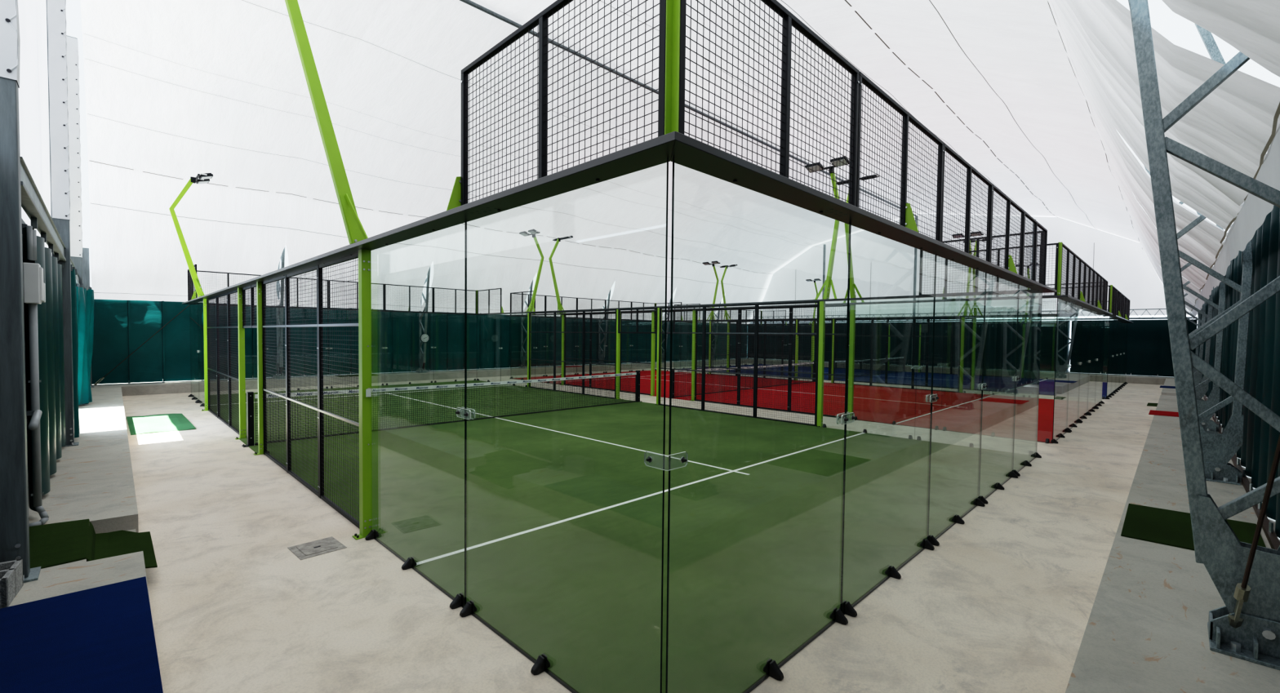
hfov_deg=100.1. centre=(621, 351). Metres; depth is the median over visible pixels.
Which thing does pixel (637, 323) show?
grille
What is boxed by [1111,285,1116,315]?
mesh screen
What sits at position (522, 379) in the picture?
glass panel
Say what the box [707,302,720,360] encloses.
truss
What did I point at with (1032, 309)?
steel column
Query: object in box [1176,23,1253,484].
truss
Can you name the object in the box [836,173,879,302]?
mast
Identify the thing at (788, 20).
mesh screen
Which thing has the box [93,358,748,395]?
trim
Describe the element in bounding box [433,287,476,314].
mesh screen
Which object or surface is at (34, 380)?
conduit
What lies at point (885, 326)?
mesh fence
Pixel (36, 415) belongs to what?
bar
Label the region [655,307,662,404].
fence post
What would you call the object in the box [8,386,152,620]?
floor
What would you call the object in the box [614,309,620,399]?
fence post
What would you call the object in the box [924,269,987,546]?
glass panel
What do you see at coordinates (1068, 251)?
mesh screen
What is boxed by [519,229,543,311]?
mast
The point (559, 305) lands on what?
mast
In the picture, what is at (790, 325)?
mesh fence
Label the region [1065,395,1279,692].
floor
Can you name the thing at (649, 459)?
plate
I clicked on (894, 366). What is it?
net
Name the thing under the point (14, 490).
steel column
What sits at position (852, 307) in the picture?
fence post
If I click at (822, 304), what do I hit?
fence post
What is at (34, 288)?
junction box
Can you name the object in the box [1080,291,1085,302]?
plate
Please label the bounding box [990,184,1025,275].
mesh screen
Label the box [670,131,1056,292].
beam
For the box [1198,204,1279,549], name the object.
wall
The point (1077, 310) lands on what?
glass panel
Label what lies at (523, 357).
truss
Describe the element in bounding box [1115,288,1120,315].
mesh screen
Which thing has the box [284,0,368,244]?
mast
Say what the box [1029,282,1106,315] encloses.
mesh screen
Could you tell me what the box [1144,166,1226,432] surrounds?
truss
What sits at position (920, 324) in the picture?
fence post
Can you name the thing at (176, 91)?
ceiling
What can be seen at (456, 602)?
glass panel
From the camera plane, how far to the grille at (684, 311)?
17.86 m
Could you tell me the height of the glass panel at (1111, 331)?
2.930 m
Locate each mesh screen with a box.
[187,264,197,301]
[189,270,261,305]
[265,277,328,308]
[328,280,384,310]
[384,284,433,312]
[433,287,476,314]
[460,0,666,205]
[476,288,502,314]
[510,290,535,315]
[511,293,545,316]
[545,295,577,317]
[577,297,605,319]
[605,299,631,319]
[631,302,655,320]
[655,302,681,320]
[674,303,700,321]
[678,0,859,206]
[713,310,730,323]
[730,309,746,323]
[746,311,761,324]
[761,310,786,324]
[856,71,943,241]
[919,231,1044,295]
[941,142,992,262]
[944,243,1058,299]
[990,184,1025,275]
[1022,211,1047,285]
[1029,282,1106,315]
[1038,285,1110,314]
[1060,243,1075,297]
[1074,254,1086,299]
[1084,263,1094,305]
[1093,271,1102,306]
[1101,276,1107,311]
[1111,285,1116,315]
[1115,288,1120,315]
[1120,293,1124,317]
[1123,295,1127,318]
[1126,297,1129,320]
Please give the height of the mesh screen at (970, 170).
1.045 m
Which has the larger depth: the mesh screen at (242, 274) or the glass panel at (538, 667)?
the mesh screen at (242, 274)
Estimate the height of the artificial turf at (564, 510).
0.015 m
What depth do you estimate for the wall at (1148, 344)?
30.63 m
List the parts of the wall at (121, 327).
rail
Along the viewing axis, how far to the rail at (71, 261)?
11.63 m
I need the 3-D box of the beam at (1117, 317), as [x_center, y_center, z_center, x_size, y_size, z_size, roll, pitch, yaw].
[20.820,-1.327,22.241,10.354,0.048,0.200,-1,2,-44]
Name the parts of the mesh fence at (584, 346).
fence panel, rail, fence panel, rail, fence panel, rail, rail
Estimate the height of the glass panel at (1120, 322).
2.930 m
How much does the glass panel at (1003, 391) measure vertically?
2.930 m
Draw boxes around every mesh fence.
[206,289,239,434]
[261,253,359,528]
[528,309,616,399]
[564,311,651,395]
[657,301,819,426]
[694,304,850,418]
[710,319,795,380]
[728,320,812,377]
[814,324,886,370]
[833,316,961,392]
[853,318,973,390]
[920,324,1022,377]
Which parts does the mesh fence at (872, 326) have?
fence panel, rail, fence panel, rail, rail, fence panel, rail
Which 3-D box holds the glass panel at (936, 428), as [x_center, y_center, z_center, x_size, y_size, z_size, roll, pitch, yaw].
[6.628,0.292,12.836,0.126,2.930,2.102,-1,2,-44]
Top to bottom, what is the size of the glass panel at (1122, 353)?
2.930 m
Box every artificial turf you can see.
[209,380,1034,692]
[512,370,1053,443]
[685,364,1106,399]
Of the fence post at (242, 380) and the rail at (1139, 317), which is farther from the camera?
the rail at (1139, 317)
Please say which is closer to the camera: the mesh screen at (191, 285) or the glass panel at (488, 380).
the mesh screen at (191, 285)
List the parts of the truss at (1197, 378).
gusset plate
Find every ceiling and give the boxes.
[80,0,1279,324]
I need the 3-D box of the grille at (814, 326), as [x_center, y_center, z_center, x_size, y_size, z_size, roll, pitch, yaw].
[8.968,-1.127,24.832,0.051,0.770,1.694,-1,2,-44]
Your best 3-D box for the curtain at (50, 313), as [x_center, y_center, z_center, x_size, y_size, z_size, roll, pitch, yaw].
[-6.979,0.079,6.517,0.139,2.770,4.320,-1,2,-44]
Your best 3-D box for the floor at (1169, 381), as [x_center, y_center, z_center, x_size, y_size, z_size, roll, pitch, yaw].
[23.522,1.493,22.088,11.800,0.300,1.600,-1,2,-44]
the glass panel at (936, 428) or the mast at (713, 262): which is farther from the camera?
the mast at (713, 262)
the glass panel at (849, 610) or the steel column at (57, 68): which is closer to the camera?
the glass panel at (849, 610)
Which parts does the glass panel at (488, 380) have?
pane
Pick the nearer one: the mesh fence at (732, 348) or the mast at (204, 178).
the mast at (204, 178)
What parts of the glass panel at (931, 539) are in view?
joining plate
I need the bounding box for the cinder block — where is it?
[0,559,23,608]
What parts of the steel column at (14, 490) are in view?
lacing cord, plate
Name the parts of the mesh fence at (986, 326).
fence panel, fence panel, fence panel, rail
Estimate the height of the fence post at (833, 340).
2.920 m
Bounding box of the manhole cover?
[287,536,346,559]
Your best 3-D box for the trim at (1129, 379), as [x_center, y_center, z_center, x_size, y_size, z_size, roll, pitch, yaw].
[18.520,1.068,34.161,2.250,0.300,22.745,-1,2,-44]
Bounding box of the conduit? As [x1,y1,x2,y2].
[26,225,48,526]
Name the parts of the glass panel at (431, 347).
pane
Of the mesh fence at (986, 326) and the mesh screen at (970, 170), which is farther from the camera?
the mesh fence at (986, 326)
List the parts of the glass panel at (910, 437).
pane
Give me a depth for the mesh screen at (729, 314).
36.84 m
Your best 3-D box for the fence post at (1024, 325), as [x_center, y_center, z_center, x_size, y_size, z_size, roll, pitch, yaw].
[21.573,-0.044,28.746,0.230,2.920,0.112,-1,2,-44]
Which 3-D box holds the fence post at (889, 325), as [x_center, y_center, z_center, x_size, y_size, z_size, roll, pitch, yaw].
[16.822,-0.245,33.677,0.230,2.920,0.112,-1,2,-44]
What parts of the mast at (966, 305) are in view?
brace leg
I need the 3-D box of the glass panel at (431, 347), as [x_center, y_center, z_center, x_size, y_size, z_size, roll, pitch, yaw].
[-7.218,-0.171,23.194,2.102,2.930,0.126,-1,2,-44]
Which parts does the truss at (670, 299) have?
gusset plate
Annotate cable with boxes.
[93,305,189,385]
[1227,434,1279,628]
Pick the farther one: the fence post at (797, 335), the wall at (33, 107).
the fence post at (797, 335)
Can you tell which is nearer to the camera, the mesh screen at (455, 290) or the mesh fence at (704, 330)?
the mesh fence at (704, 330)
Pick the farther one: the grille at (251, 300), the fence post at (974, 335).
the fence post at (974, 335)
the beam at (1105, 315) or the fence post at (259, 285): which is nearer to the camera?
the fence post at (259, 285)
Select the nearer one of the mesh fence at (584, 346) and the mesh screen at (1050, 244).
the mesh screen at (1050, 244)
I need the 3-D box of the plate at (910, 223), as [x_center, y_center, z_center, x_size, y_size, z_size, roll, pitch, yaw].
[2.462,-1.129,4.543,0.020,0.280,0.125,-1,2,-44]
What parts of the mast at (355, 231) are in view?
plate, brace leg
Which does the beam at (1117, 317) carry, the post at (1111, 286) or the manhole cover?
the post at (1111, 286)
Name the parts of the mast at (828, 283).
brace leg, plate, brace leg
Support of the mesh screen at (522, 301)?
on the beam at (1062, 295)
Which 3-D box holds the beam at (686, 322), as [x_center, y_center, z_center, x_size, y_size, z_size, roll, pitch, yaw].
[6.842,-1.919,36.751,10.354,0.048,0.200,-1,2,-44]
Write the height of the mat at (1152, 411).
0.012 m
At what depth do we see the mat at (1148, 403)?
17.40 m
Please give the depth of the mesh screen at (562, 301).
27.15 m
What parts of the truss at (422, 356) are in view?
gusset plate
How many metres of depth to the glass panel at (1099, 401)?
16.93 m
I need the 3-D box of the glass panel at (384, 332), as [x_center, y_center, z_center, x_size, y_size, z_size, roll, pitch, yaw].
[-8.659,-0.142,21.807,2.102,2.930,0.126,-1,2,-44]
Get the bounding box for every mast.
[168,173,213,297]
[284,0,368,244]
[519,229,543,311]
[548,235,573,313]
[702,261,719,319]
[720,264,737,319]
[804,155,848,299]
[805,278,821,324]
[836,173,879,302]
[951,231,983,315]
[963,238,993,317]
[1018,263,1038,323]
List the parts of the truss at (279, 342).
gusset plate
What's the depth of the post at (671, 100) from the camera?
2.51 m
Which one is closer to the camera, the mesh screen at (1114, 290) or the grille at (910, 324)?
the mesh screen at (1114, 290)
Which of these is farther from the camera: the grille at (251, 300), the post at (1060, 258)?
the post at (1060, 258)
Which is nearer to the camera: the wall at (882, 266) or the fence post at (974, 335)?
the fence post at (974, 335)
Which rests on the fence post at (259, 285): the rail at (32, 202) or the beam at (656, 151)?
the beam at (656, 151)
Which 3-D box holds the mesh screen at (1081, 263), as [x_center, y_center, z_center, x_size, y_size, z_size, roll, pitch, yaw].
[10.886,-1.680,12.726,1.990,1.045,0.046,-1,2,-44]
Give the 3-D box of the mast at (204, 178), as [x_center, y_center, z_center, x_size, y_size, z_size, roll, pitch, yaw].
[-11.070,-2.988,13.786,0.843,3.168,1.000,-1,2,-44]
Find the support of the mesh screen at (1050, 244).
on the beam at (1062, 295)
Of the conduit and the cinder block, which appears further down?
the cinder block
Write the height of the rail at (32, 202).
0.342 m
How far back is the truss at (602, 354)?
31.73 m
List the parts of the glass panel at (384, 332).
pane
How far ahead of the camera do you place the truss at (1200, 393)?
14.34 m
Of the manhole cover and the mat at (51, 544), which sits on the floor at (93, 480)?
the mat at (51, 544)
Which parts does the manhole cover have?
lid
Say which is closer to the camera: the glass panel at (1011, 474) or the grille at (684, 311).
the glass panel at (1011, 474)
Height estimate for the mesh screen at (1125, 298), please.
1.045 m
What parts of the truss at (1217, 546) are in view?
gusset plate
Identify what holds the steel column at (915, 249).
on the trim at (1129, 379)
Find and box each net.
[241,370,641,447]
[671,360,815,398]
[826,355,905,380]
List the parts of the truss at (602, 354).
gusset plate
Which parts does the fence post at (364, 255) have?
plate, steel bracket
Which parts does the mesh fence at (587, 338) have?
fence panel, fence panel, fence panel, rail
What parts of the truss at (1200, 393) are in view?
gusset plate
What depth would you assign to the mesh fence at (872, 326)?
22.07 m
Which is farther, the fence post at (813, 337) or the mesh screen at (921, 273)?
the fence post at (813, 337)
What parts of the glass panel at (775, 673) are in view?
joining plate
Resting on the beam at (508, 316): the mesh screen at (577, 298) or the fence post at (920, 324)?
the mesh screen at (577, 298)
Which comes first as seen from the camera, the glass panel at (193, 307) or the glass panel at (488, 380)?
the glass panel at (193, 307)
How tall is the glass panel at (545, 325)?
2.930 m
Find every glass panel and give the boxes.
[187,302,199,402]
[195,300,204,409]
[364,262,475,608]
[382,332,432,385]
[431,346,476,382]
[459,160,668,692]
[476,315,489,382]
[498,314,527,386]
[510,346,536,380]
[543,324,577,376]
[665,160,855,692]
[822,306,918,439]
[839,223,938,617]
[854,306,948,430]
[911,301,1040,455]
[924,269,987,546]
[941,308,1056,443]
[975,323,1040,394]
[977,271,1020,503]
[1011,287,1042,475]
[1049,297,1071,443]
[1066,302,1083,431]
[1078,306,1091,422]
[1088,310,1098,414]
[1095,312,1105,408]
[1105,316,1114,399]
[1111,318,1118,395]
[1115,320,1122,391]
[1120,320,1125,387]
[1123,322,1128,385]
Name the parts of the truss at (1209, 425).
gusset plate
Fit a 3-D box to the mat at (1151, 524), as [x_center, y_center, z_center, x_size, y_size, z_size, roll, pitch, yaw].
[5.375,1.680,5.064,1.400,0.012,0.900,-1,2,-44]
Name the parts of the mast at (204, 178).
plate, brace leg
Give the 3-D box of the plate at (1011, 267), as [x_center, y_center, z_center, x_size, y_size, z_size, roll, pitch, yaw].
[5.343,-1.186,7.317,0.020,0.280,0.125,-1,2,-44]
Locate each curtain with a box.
[22,217,66,511]
[70,264,79,437]
[75,284,93,404]
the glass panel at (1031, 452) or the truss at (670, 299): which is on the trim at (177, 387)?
the truss at (670, 299)
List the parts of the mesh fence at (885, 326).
fence panel, fence panel, fence panel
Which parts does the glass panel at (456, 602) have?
joining plate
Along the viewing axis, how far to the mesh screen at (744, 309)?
38.01 m
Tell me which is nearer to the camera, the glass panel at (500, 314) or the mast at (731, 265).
the glass panel at (500, 314)
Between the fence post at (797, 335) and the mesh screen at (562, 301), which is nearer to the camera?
the fence post at (797, 335)
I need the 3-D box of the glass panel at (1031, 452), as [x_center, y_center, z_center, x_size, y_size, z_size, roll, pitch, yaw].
[6.706,0.372,10.286,0.126,2.930,2.102,-1,2,-44]
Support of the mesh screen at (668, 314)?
on the beam at (1034, 314)
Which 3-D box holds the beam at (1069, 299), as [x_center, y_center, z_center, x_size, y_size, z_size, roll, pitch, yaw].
[12.355,-1.160,14.093,10.354,0.048,0.200,-1,2,-44]
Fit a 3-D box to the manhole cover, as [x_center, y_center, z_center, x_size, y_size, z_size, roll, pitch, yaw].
[-2.943,1.891,5.187,0.400,0.012,0.400,2,2,43]
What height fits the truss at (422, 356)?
6.411 m
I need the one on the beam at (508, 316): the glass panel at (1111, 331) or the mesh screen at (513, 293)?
the mesh screen at (513, 293)
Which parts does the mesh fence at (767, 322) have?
fence panel, fence panel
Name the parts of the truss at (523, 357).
gusset plate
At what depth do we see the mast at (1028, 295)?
28.78 m
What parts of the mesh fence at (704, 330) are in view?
fence panel, rail, rail, rail, fence panel, rail, rail, fence panel, rail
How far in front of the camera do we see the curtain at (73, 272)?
8.60 m
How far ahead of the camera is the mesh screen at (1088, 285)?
14.10 m
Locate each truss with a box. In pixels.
[272,247,285,378]
[416,267,430,373]
[518,280,533,368]
[597,288,611,364]
[661,298,671,362]
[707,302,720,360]
[1128,0,1279,670]
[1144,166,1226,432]
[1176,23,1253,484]
[1183,211,1213,400]
[1183,293,1205,385]
[1186,311,1200,376]
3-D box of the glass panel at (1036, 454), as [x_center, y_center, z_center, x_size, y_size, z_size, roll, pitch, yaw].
[6.716,0.418,8.808,1.993,2.930,0.126,-1,2,-44]
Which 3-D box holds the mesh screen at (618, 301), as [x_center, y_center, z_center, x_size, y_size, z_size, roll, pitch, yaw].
[-0.142,-2.326,29.937,1.990,1.045,0.046,-1,2,-44]
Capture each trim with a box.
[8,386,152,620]
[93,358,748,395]
[748,359,1166,385]
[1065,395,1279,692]
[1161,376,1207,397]
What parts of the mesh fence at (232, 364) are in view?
fence panel, fence panel, fence panel, rail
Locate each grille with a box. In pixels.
[242,284,257,328]
[617,307,657,333]
[654,310,692,333]
[797,319,832,336]
[815,320,846,336]
[889,324,919,337]
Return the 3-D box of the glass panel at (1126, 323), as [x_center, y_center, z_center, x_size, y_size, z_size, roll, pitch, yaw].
[23.645,0.085,25.104,1.993,2.930,0.126,-1,2,-44]
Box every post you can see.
[201,298,212,410]
[235,288,245,439]
[253,281,270,455]
[352,248,378,539]
[527,312,530,386]
[561,314,564,385]
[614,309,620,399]
[648,311,655,395]
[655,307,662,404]
[664,0,680,134]
[689,310,696,400]
[708,320,711,374]
[726,321,729,371]
[795,319,798,379]
[811,320,814,377]
[816,301,825,426]
[831,320,834,383]
[847,304,855,420]
[887,324,890,370]
[918,324,920,372]
[959,316,964,392]
[970,318,976,390]
[1021,324,1025,377]
[1057,242,1062,295]
[1109,284,1112,312]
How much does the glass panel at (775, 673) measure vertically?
2.930 m
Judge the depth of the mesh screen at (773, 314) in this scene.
39.42 m
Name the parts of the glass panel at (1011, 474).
joining plate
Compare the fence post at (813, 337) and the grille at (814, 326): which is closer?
the grille at (814, 326)
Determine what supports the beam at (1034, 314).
attached to the glass panel
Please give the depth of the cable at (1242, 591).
2.90 m
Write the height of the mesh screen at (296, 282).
1.045 m
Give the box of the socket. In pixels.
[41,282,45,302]
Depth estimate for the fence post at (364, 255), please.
5.43 m
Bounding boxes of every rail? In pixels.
[20,156,66,261]
[70,257,79,285]
[750,308,1197,323]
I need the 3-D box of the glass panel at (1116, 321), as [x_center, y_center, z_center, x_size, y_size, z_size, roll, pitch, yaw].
[19.362,0.169,20.981,2.102,2.930,0.126,-1,2,-44]
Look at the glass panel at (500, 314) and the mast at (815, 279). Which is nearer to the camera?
the glass panel at (500, 314)
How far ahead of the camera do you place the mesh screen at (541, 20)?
3.19 m
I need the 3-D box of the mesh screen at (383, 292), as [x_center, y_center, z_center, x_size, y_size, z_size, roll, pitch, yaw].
[-10.047,-2.131,20.402,1.990,1.045,0.046,-1,2,-44]
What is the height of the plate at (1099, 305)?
0.280 m
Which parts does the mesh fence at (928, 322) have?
fence panel, fence panel, rail, rail, fence panel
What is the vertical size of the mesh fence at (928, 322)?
2.920 m
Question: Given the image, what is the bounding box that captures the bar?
[26,409,42,430]
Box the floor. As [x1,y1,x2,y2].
[122,363,1163,692]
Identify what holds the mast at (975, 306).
on the beam at (1105, 315)
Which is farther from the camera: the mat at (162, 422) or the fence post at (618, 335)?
the fence post at (618, 335)
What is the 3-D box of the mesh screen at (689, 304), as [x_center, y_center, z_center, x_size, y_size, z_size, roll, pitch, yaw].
[3.973,-2.363,32.471,0.046,1.045,1.990,-1,2,-44]
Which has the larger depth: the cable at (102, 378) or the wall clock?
the wall clock
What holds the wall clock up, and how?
attached to the truss at (422, 356)
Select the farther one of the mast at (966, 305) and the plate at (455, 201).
the mast at (966, 305)
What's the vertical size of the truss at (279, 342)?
6.411 m
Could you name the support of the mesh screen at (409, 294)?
on the beam at (211, 304)
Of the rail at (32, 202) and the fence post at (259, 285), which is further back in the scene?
the fence post at (259, 285)
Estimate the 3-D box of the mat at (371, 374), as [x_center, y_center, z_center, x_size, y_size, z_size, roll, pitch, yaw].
[-10.929,0.983,22.176,1.500,0.012,0.750,-1,2,-44]
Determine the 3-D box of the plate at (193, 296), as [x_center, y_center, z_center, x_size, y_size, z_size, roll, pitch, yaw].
[-12.313,-1.617,15.423,0.125,0.280,0.020,-1,2,-44]
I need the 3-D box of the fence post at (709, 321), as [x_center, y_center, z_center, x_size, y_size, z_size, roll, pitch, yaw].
[4.849,-0.228,29.172,0.230,2.920,0.112,-1,2,-44]
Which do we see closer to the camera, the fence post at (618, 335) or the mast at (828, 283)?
the mast at (828, 283)
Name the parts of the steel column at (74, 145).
lacing cord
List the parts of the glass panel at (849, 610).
joining plate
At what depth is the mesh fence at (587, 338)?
20.31 m
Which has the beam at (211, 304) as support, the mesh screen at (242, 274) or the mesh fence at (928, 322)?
the mesh screen at (242, 274)
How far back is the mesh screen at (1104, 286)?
16.87 m
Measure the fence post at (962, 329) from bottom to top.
2.920 m
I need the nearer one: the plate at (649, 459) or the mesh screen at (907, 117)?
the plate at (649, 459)
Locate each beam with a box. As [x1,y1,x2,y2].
[182,131,675,304]
[211,303,476,315]
[476,290,1051,315]
[505,294,1067,315]
[508,315,650,321]
[662,314,1057,321]
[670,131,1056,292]
[675,315,1115,322]
[686,322,761,325]
[762,322,1109,325]
[1059,294,1112,315]
[1111,315,1133,323]
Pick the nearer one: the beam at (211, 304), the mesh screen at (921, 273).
the mesh screen at (921, 273)
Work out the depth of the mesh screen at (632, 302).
31.31 m
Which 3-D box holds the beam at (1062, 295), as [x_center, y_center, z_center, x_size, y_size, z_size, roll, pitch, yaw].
[1.708,-1.385,17.827,0.200,0.048,20.353,-1,2,-44]
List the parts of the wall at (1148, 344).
rail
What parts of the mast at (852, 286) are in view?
plate, brace leg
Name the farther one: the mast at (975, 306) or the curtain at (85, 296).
the mast at (975, 306)
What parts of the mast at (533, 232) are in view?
plate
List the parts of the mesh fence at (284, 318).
rail, rail, fence panel, rail, fence panel, rail, rail, fence panel, rail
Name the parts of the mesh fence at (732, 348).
fence panel, fence panel, fence panel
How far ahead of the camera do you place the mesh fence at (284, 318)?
6.90 m
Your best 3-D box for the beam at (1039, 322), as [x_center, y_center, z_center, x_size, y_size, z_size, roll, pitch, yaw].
[17.489,-1.695,33.017,0.200,0.048,20.353,-1,2,-44]
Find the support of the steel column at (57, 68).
on the floor at (93, 480)
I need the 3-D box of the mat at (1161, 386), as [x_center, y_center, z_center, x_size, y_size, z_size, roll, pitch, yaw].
[21.236,1.365,20.422,1.200,0.012,0.990,-1,2,-44]
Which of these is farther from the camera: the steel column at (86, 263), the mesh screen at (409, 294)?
the mesh screen at (409, 294)
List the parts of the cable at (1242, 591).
rod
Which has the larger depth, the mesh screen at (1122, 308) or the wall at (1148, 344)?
the wall at (1148, 344)
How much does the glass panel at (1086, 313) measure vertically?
2.930 m
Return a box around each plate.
[191,290,195,299]
[446,176,461,210]
[644,451,688,471]
[905,203,918,232]
[1008,255,1017,273]
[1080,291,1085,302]
[1097,300,1102,309]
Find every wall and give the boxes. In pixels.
[17,0,52,488]
[91,299,747,386]
[747,319,1197,377]
[751,199,1197,319]
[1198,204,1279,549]
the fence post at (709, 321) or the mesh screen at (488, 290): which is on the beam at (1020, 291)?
the mesh screen at (488, 290)
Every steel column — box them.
[0,0,40,582]
[46,0,79,447]
[66,35,88,404]
[82,247,93,387]
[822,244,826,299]
[911,216,918,366]
[1027,219,1035,371]
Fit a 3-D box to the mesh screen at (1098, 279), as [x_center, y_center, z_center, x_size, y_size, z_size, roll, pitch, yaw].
[13.767,-1.736,15.499,1.990,1.045,0.046,-1,2,-44]
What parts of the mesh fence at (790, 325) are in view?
fence panel, rail, fence panel, rail, rail, fence panel, rail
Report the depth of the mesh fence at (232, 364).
12.22 m
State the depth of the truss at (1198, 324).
21.87 m
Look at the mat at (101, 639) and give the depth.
3.03 m
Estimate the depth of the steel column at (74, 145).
12.56 m
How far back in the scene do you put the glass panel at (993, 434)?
11.45 m
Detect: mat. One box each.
[0,576,163,692]
[29,519,157,568]
[126,413,195,435]
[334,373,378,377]
[1120,503,1266,550]
[1146,402,1157,406]
[1148,409,1178,417]
[1160,385,1175,388]
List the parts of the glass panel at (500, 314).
pane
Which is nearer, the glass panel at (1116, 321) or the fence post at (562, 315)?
the glass panel at (1116, 321)
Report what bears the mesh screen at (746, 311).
on the beam at (686, 322)
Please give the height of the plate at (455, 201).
0.280 m
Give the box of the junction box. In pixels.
[22,262,45,304]
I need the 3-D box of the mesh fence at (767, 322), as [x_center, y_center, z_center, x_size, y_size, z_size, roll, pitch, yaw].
[7.842,-0.177,28.529,0.051,2.920,4.959,-1,2,-44]
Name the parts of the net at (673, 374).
net post, net post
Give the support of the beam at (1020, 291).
attached to the glass panel at (488, 380)
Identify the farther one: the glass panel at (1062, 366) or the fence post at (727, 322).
the fence post at (727, 322)
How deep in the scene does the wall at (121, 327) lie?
22.99 m
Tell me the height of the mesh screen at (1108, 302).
1.045 m
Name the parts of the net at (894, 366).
net post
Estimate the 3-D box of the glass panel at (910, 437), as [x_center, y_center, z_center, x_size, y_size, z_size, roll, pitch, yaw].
[5.356,0.315,11.687,0.126,2.930,1.993,-1,2,-44]
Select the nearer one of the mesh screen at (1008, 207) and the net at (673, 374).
the mesh screen at (1008, 207)
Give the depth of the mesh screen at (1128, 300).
25.15 m
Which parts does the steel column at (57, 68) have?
lacing cord, plate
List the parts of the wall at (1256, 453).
rail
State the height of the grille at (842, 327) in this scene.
0.770 m
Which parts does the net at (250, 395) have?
net post, net post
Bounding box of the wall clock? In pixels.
[420,333,429,342]
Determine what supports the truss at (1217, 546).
on the floor at (1146, 631)
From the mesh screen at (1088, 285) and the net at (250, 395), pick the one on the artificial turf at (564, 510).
the net at (250, 395)
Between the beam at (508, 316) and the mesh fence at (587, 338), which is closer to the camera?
the mesh fence at (587, 338)
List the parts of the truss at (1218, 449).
gusset plate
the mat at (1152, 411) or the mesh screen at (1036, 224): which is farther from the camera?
the mat at (1152, 411)
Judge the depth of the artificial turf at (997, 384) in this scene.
26.07 m
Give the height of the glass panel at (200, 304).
2.930 m

